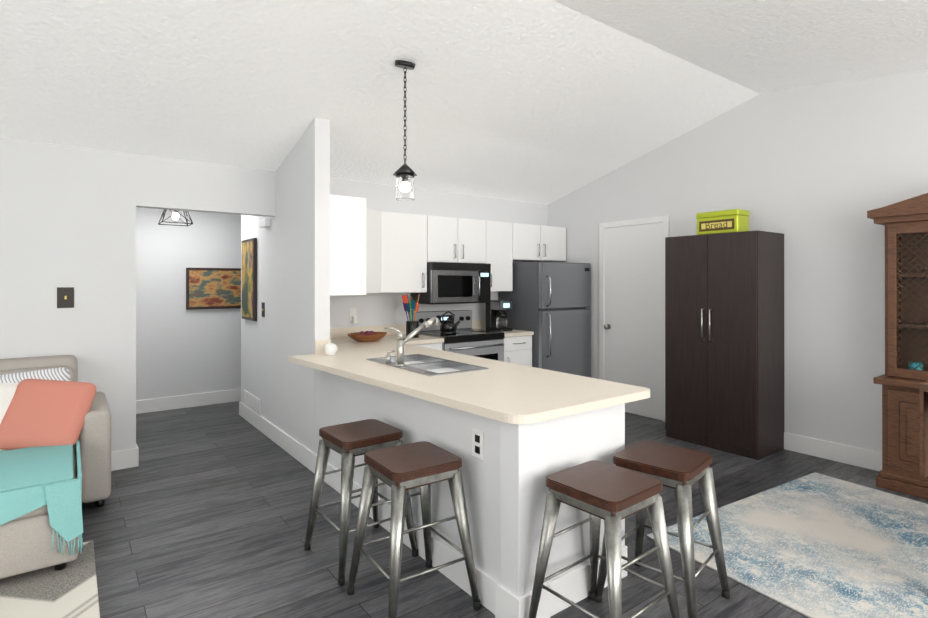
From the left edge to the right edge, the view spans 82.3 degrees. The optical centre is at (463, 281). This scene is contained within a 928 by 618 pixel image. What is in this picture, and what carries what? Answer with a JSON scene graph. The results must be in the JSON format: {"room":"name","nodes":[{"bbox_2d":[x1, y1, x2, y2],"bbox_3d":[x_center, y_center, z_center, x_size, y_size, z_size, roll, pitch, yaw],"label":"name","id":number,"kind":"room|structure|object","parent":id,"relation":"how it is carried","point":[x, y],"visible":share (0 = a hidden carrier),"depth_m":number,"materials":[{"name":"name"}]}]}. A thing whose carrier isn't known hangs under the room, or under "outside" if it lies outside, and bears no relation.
{"room":"open-plan kitchen","nodes":[
{"label":"open-plan kitchen","id":0,"kind":"room"},
{"bbox_2d":[136,207,240,399],"bbox_3d":[-2.668,0.217,6.526,2.910,2.460,0.120,0,0,-37],"label":"wall","id":1,"kind":"structure","parent":0,"point":[181,350],"depth_m":6.04,"materials":[{"name":"white paint"}]},
{"bbox_2d":[136,389,240,413],"bbox_3d":[-2.627,1.374,6.468,2.670,0.145,0.016,0,0,-37],"label":"baseboard","id":2,"kind":"structure","parent":1,"relation":"attached to","point":[209,398],"depth_m":6.06,"materials":[{"name":"white paint"}]},
{"bbox_2d":[186,268,240,309],"bbox_3d":[-2.833,0.087,6.303,0.840,0.480,0.035,0,0,-37],"label":"framed picture","id":3,"kind":"object","parent":1,"relation":"attached to","point":[213,288],"visible":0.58,"depth_m":6.21,"materials":[{"name":"black"}]},
{"bbox_2d":[136,154,275,216],"bbox_3d":[-2.159,-0.803,4.502,1.070,0.430,0.120,0,0,-37],"label":"lintel","id":4,"kind":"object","parent":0,"point":[174,184],"visible":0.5,"depth_m":4.42,"materials":[{"name":"white paint"}]},
{"bbox_2d":[0,138,547,451],"bbox_3d":[-2.031,0.213,4.595,7.650,2.460,0.120,0,0,-37],"label":"wall","id":5,"kind":"structure","parent":0,"point":[67,216],"depth_m":3.97,"materials":[{"name":"white paint"}]},
{"bbox_2d":[57,287,73,307],"bbox_3d":[-2.901,0.121,3.864,0.100,0.150,0.012,0,0,-37],"label":"light switch","id":6,"kind":"object","parent":5,"relation":"attached to","point":[65,297],"visible":1,"depth_m":3.87,"materials":[{"name":"brown metal"}]},
{"bbox_2d":[111,445,138,470],"bbox_3d":[-3.786,1.367,3.203,3.116,0.145,0.016,0,0,-37],"label":"baseboard","id":7,"kind":"structure","parent":5,"relation":"attached to","point":[127,458],"depth_m":4.07,"materials":[{"name":"white paint"}]},
{"bbox_2d":[350,308,356,322],"bbox_3d":[-1.077,0.339,5.197,0.075,0.150,0.048,0,0,-37],"label":"electrical outlet","id":8,"kind":"object","parent":5,"relation":"attached to","point":[353,314],"visible":1,"depth_m":5.20,"materials":[{"name":"white plastic"}]},
{"bbox_2d":[396,212,427,293],"bbox_3d":[-0.676,-0.276,5.313,0.519,0.780,0.335,0,0,-37],"label":"upper cabinet","id":9,"kind":"object","parent":5,"relation":"attached to","point":[411,229],"depth_m":5.23,"materials":[{"name":"white paint"}]},
{"bbox_2d":[330,318,495,337],"bbox_3d":[-0.598,0.502,5.570,2.466,0.100,0.014,0,0,-37],"label":"backsplash","id":10,"kind":"structure","parent":5,"relation":"attached to","point":[345,332],"depth_m":5.18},
{"bbox_2d":[408,262,495,305],"bbox_3d":[-0.123,0.024,5.640,0.754,0.422,0.469,0,0,-37],"label":"upper cabinet","id":11,"kind":"object","parent":5,"relation":"attached to","point":[448,282],"depth_m":5.48,"materials":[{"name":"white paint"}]},
{"bbox_2d":[410,262,490,304],"bbox_3d":[-0.123,0.024,5.641,0.754,0.422,0.470,0,0,-37],"label":"microwave","id":12,"kind":"object","parent":11,"relation":"in","point":[445,282],"depth_m":5.46,"materials":[{"name":"silver plastic"}]},
{"bbox_2d":[428,215,487,261],"bbox_3d":[-0.162,-0.427,5.695,0.761,0.475,0.335,0,0,-37],"label":"upper cabinet","id":13,"kind":"object","parent":5,"relation":"attached to","point":[450,239],"depth_m":5.56,"materials":[{"name":"white paint"}]},
{"bbox_2d":[488,221,515,293],"bbox_3d":[0.299,-0.274,6.038,0.389,0.780,0.335,0,0,-37],"label":"upper cabinet","id":14,"kind":"object","parent":5,"relation":"attached to","point":[501,235],"depth_m":5.94,"materials":[{"name":"white paint"}]},
{"bbox_2d":[516,223,565,261],"bbox_3d":[0.809,-0.453,6.417,0.881,0.420,0.335,0,0,-37],"label":"upper cabinet","id":15,"kind":"object","parent":5,"relation":"attached to","point":[534,243],"depth_m":6.29,"materials":[{"name":"white paint"}]},
{"bbox_2d":[241,118,329,452],"bbox_3d":[-1.720,0.095,4.907,0.120,2.697,2.150,0,0,-37],"label":"wall","id":16,"kind":"structure","parent":0,"point":[293,266],"depth_m":4.39,"materials":[{"name":"white paint"}]},
{"bbox_2d":[242,238,256,320],"bbox_3d":[-2.193,-0.015,5.409,0.035,0.820,0.460,0,0,-37],"label":"framed picture","id":17,"kind":"object","parent":16,"relation":"attached to","point":[249,279],"visible":1,"depth_m":5.32,"materials":[{"name":"black"}]},
{"bbox_2d":[244,390,260,414],"bbox_3d":[-2.142,1.217,5.357,0.014,0.145,0.600,0,0,-37],"label":"air vent","id":18,"kind":"object","parent":16,"relation":"in","point":[252,401],"visible":1,"depth_m":5.31,"materials":[{"name":"white metal"}]},
{"bbox_2d":[262,302,264,316],"bbox_3d":[-1.921,0.274,5.063,0.012,0.140,0.090,0,0,-37],"label":"light switch","id":19,"kind":"object","parent":16,"relation":"attached to","point":[263,309],"visible":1,"depth_m":5.05,"materials":[{"name":"brown metal"}]},
{"bbox_2d":[259,218,269,227],"bbox_3d":[-1.858,-0.542,4.949,0.047,0.070,0.200,0,0,-37],"label":"door chime","id":20,"kind":"object","parent":16,"relation":"attached to","point":[264,222],"visible":0.96,"depth_m":4.88,"materials":[{"name":"white paint"}]},
{"bbox_2d":[330,194,367,295],"bbox_3d":[-1.012,-0.278,4.318,0.307,0.780,0.340,0,0,-37],"label":"upper cabinet","id":21,"kind":"object","parent":16,"relation":"attached to","point":[348,215],"depth_m":4.18,"materials":[{"name":"white paint"}]},
{"bbox_2d":[239,397,498,613],"bbox_3d":[-1.086,1.369,3.961,0.046,0.145,4.452,0,0,-37],"label":"baseboard","id":22,"kind":"structure","parent":16,"relation":"attached to","point":[441,553],"depth_m":3.03,"materials":[{"name":"white paint"}]},
{"bbox_2d":[368,208,395,292],"bbox_3d":[-0.885,-0.277,4.790,0.447,0.772,0.287,0,0,-37],"label":"upper cabinet","id":23,"kind":"object","parent":0,"relation":"attached to","point":[381,224],"depth_m":5.03,"materials":[{"name":"white paint"}]},
{"bbox_2d":[316,330,535,345],"bbox_3d":[-0.411,0.570,5.318,2.466,0.058,0.640,0,0,-37],"label":"countertop","id":24,"kind":"structure","parent":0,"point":[412,339],"depth_m":4.91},
{"bbox_2d":[416,326,503,333],"bbox_3d":[-0.047,0.519,5.538,0.756,0.042,0.550,0,0,-37],"label":"cooktop","id":25,"kind":"object","parent":24,"relation":"in","point":[424,329],"depth_m":5.58,"materials":[{"name":"black glass"}]},
{"bbox_2d":[0,0,927,204],"bbox_3d":[0.158,-1.379,1.653,7.890,0.832,7.460,0,0,-37],"label":"ceiling","id":26,"kind":"structure","parent":0,"point":[546,102],"depth_m":3.62,"materials":[{"name":"white paint"}]},
{"bbox_2d":[393,60,416,200],"bbox_3d":[-0.391,-1.004,3.523,0.160,0.928,0.160,0,0,-37],"label":"pendant light","id":27,"kind":"object","parent":26,"relation":"hanging from","point":[405,174],"visible":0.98,"depth_m":3.48,"materials":[{"name":"black metal"}]},
{"bbox_2d":[82,401,927,617],"bbox_3d":[-0.417,1.487,2.421,7.890,0.100,9.390,0,0,-37],"label":"floor","id":28,"kind":"structure","parent":0,"point":[202,511],"depth_m":2.95,"materials":[{"name":"grey wood"}]},
{"bbox_2d":[0,541,99,617],"bbox_3d":[-1.898,1.427,0.448,2.720,0.010,4.150,0,0,-37],"label":"living room rug","id":29,"kind":"object","parent":28,"relation":"on","point":[70,590],"visible":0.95,"depth_m":2.43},
{"bbox_2d":[0,355,110,578],"bbox_3d":[-3.197,0.977,2.625,2.430,0.898,1.608,0,0,-37],"label":"sofa","id":30,"kind":"object","parent":29,"relation":"on","point":[55,444],"visible":1,"depth_m":3.12,"materials":[{"name":"fabric"}]},
{"bbox_2d":[0,383,17,450],"bbox_3d":[-2.865,0.839,3.126,0.480,0.423,0.319,0,0,-37],"label":"pillow","id":31,"kind":"object","parent":30,"relation":"on","point":[8,391],"depth_m":3.16,"materials":[{"name":"white"}]},
{"bbox_2d":[0,440,83,555],"bbox_3d":[-2.505,1.172,2.653,0.974,0.393,0.828,0,0,-37],"label":"blanket","id":32,"kind":"object","parent":30,"relation":"on","point":[42,484],"depth_m":2.57,"materials":[{"name":"teal fabric"}]},
{"bbox_2d":[304,419,417,584],"bbox_3d":[-0.549,1.113,2.816,0.450,0.650,0.450,0,0,-38],"label":"stool","id":33,"kind":"object","parent":28,"relation":"on","point":[349,441],"visible":0.88,"depth_m":2.75,"materials":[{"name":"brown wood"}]},
{"bbox_2d":[347,441,480,617],"bbox_3d":[-0.233,1.112,2.391,0.450,0.650,0.450,0,0,-34],"label":"stool","id":34,"kind":"object","parent":28,"relation":"on","point":[401,470],"visible":1,"depth_m":2.33,"materials":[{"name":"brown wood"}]},
{"bbox_2d":[428,342,443,349],"bbox_3d":[-0.654,1.016,5.152,0.668,0.855,0.616,0,0,-37],"label":"base cabinet","id":35,"kind":"object","parent":28,"relation":"on","point":[435,345],"depth_m":5.06,"materials":[{"name":"white paint"}]},
{"bbox_2d":[408,330,507,361],"bbox_3d":[-0.066,0.992,5.562,0.756,0.905,0.627,0,0,-37],"label":"base cabinet","id":36,"kind":"object","parent":28,"relation":"on","point":[482,345],"depth_m":5.33,"materials":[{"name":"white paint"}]},
{"bbox_2d":[413,310,504,361],"bbox_3d":[-0.049,0.885,5.539,0.756,1.120,0.686,0,0,-37],"label":"stove","id":37,"kind":"object","parent":36,"relation":"in","point":[488,344],"depth_m":5.41,"materials":[{"name":"silver metal"}]},
{"bbox_2d":[440,311,459,334],"bbox_3d":[-0.132,0.412,5.282,0.228,0.234,0.170,0,0,-37],"label":"kettle","id":38,"kind":"object","parent":37,"relation":"on","point":[447,327],"depth_m":5.22,"materials":[{"name":"black metal"}]},
{"bbox_2d":[315,358,627,617],"bbox_3d":[-0.212,1.012,3.477,0.600,0.855,2.600,0,0,-37],"label":"kitchen peninsula","id":39,"kind":"object","parent":28,"relation":"on","point":[505,492],"depth_m":2.40,"materials":[{"name":"white paint"}]},
{"bbox_2d":[288,342,649,429],"bbox_3d":[-0.260,0.566,3.406,1.086,0.038,2.629,0,0,-37],"label":"countertop","id":40,"kind":"structure","parent":39,"relation":"on","point":[506,395],"depth_m":2.83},
{"bbox_2d":[366,317,488,375],"bbox_3d":[-0.281,0.480,3.478,0.473,0.482,0.820,0,0,-37],"label":"sink","id":41,"kind":"object","parent":40,"relation":"in","point":[413,364],"depth_m":3.45,"materials":[{"name":"silver metal"}]},
{"bbox_2d":[472,429,483,459],"bbox_3d":[0.062,0.737,2.398,0.006,0.125,0.080,0,0,-37],"label":"outlet","id":42,"kind":"object","parent":39,"relation":"attached to","point":[477,444],"visible":1,"depth_m":2.39,"materials":[{"name":"white plastic"}]},
{"bbox_2d":[508,334,531,365],"bbox_3d":[0.399,1.018,5.934,0.428,0.855,0.616,0,0,-37],"label":"base cabinet","id":43,"kind":"object","parent":28,"relation":"on","point":[519,349],"depth_m":5.71,"materials":[{"name":"white paint"}]},
{"bbox_2d":[496,262,590,377],"bbox_3d":[0.945,0.619,6.251,0.795,1.655,0.729,0,0,-37],"label":"refrigerator","id":44,"kind":"object","parent":28,"relation":"on","point":[551,299],"depth_m":5.92,"materials":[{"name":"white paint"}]},
{"bbox_2d":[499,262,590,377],"bbox_3d":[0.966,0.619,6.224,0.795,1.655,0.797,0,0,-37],"label":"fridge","id":45,"kind":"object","parent":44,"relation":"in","point":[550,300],"depth_m":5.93,"materials":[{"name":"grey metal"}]},
{"bbox_2d":[546,545,626,616],"bbox_3d":[0.524,1.365,2.394,0.670,0.145,0.016,0,0,-37],"label":"baseboard","id":46,"kind":"structure","parent":28,"relation":"on","point":[573,585],"depth_m":2.36,"materials":[{"name":"white paint"}]},
{"bbox_2d":[528,460,679,617],"bbox_3d":[0.555,1.112,2.110,0.450,0.650,0.450,0,0,-39],"label":"stool","id":47,"kind":"object","parent":28,"relation":"on","point":[611,496],"visible":0.98,"depth_m":2.07,"materials":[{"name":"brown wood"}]},
{"bbox_2d":[595,440,729,617],"bbox_3d":[0.899,1.112,2.403,0.450,0.650,0.450,0,0,42],"label":"stool","id":48,"kind":"object","parent":28,"relation":"on","point":[680,471],"visible":0.81,"depth_m":2.34,"materials":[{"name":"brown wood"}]},
{"bbox_2d":[665,230,783,459],"bbox_3d":[2.294,0.518,4.730,0.538,1.850,0.820,0,0,-37],"label":"pantry cabinet","id":49,"kind":"object","parent":28,"relation":"on","point":[724,341],"visible":1,"depth_m":4.50,"materials":[{"name":"brown laminate"}]},
{"bbox_2d":[696,209,749,234],"bbox_3d":[2.267,-0.508,4.656,0.208,0.200,0.378,0,0,-37],"label":"tin","id":50,"kind":"object","parent":49,"relation":"on","point":[726,221],"visible":1,"depth_m":4.55,"materials":[{"name":"yellow metal"}]},
{"bbox_2d":[646,472,927,617],"bbox_3d":[2.283,1.432,2.735,1.880,0.010,1.750,0,0,-32],"label":"dining rug","id":51,"kind":"object","parent":28,"relation":"on","point":[815,545],"visible":0.96,"depth_m":2.84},
{"bbox_2d":[867,193,927,498],"bbox_3d":[3.428,0.405,3.318,0.401,2.070,1.400,0,0,-37],"label":"hutch","id":52,"kind":"object","parent":28,"relation":"on","point":[905,375],"visible":1,"depth_m":3.68,"materials":[{"name":"brown wood"}]},
{"bbox_2d":[548,71,927,451],"bbox_3d":[3.277,-0.124,3.967,0.120,3.131,7.460,0,0,-37],"label":"wall","id":53,"kind":"structure","parent":0,"point":[814,174],"depth_m":4.39,"materials":[{"name":"white paint"}]},
{"bbox_2d":[599,216,668,421],"bbox_3d":[1.808,0.389,5.759,0.093,2.112,0.874,0,0,-37],"label":"door","id":54,"kind":"structure","parent":53,"relation":"in","point":[631,302],"depth_m":5.74,"materials":[{"name":"white paint"}]},
{"bbox_2d":[784,432,881,470],"bbox_3d":[3.738,1.367,3.228,0.016,0.145,5.490,0,0,-37],"label":"baseboard","id":55,"kind":"structure","parent":53,"relation":"attached to","point":[860,457],"depth_m":4.25,"materials":[{"name":"white paint"}]},
{"bbox_2d":[919,380,927,478],"bbox_3d":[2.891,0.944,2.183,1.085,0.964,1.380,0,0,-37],"label":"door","id":56,"kind":"structure","parent":0,"point":[923,430],"depth_m":2.46,"materials":[{"name":"brown wood"}]},
{"bbox_3d":[-2.128,-0.965,5.802,2.910,0.100,1.930,0,0,-37],"label":"ceiling","id":57,"kind":"structure","parent":0,"visible":0},
{"bbox_2d":[158,209,192,225],"bbox_3d":[-2.808,-0.734,5.166,0.269,0.363,0.269,0,0,-37],"label":"ceiling lamp","id":58,"kind":"object","parent":57,"relation":"hanging from","point":[175,215],"visible":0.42,"depth_m":5.15,"materials":[{"name":"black metal"}]}
]}

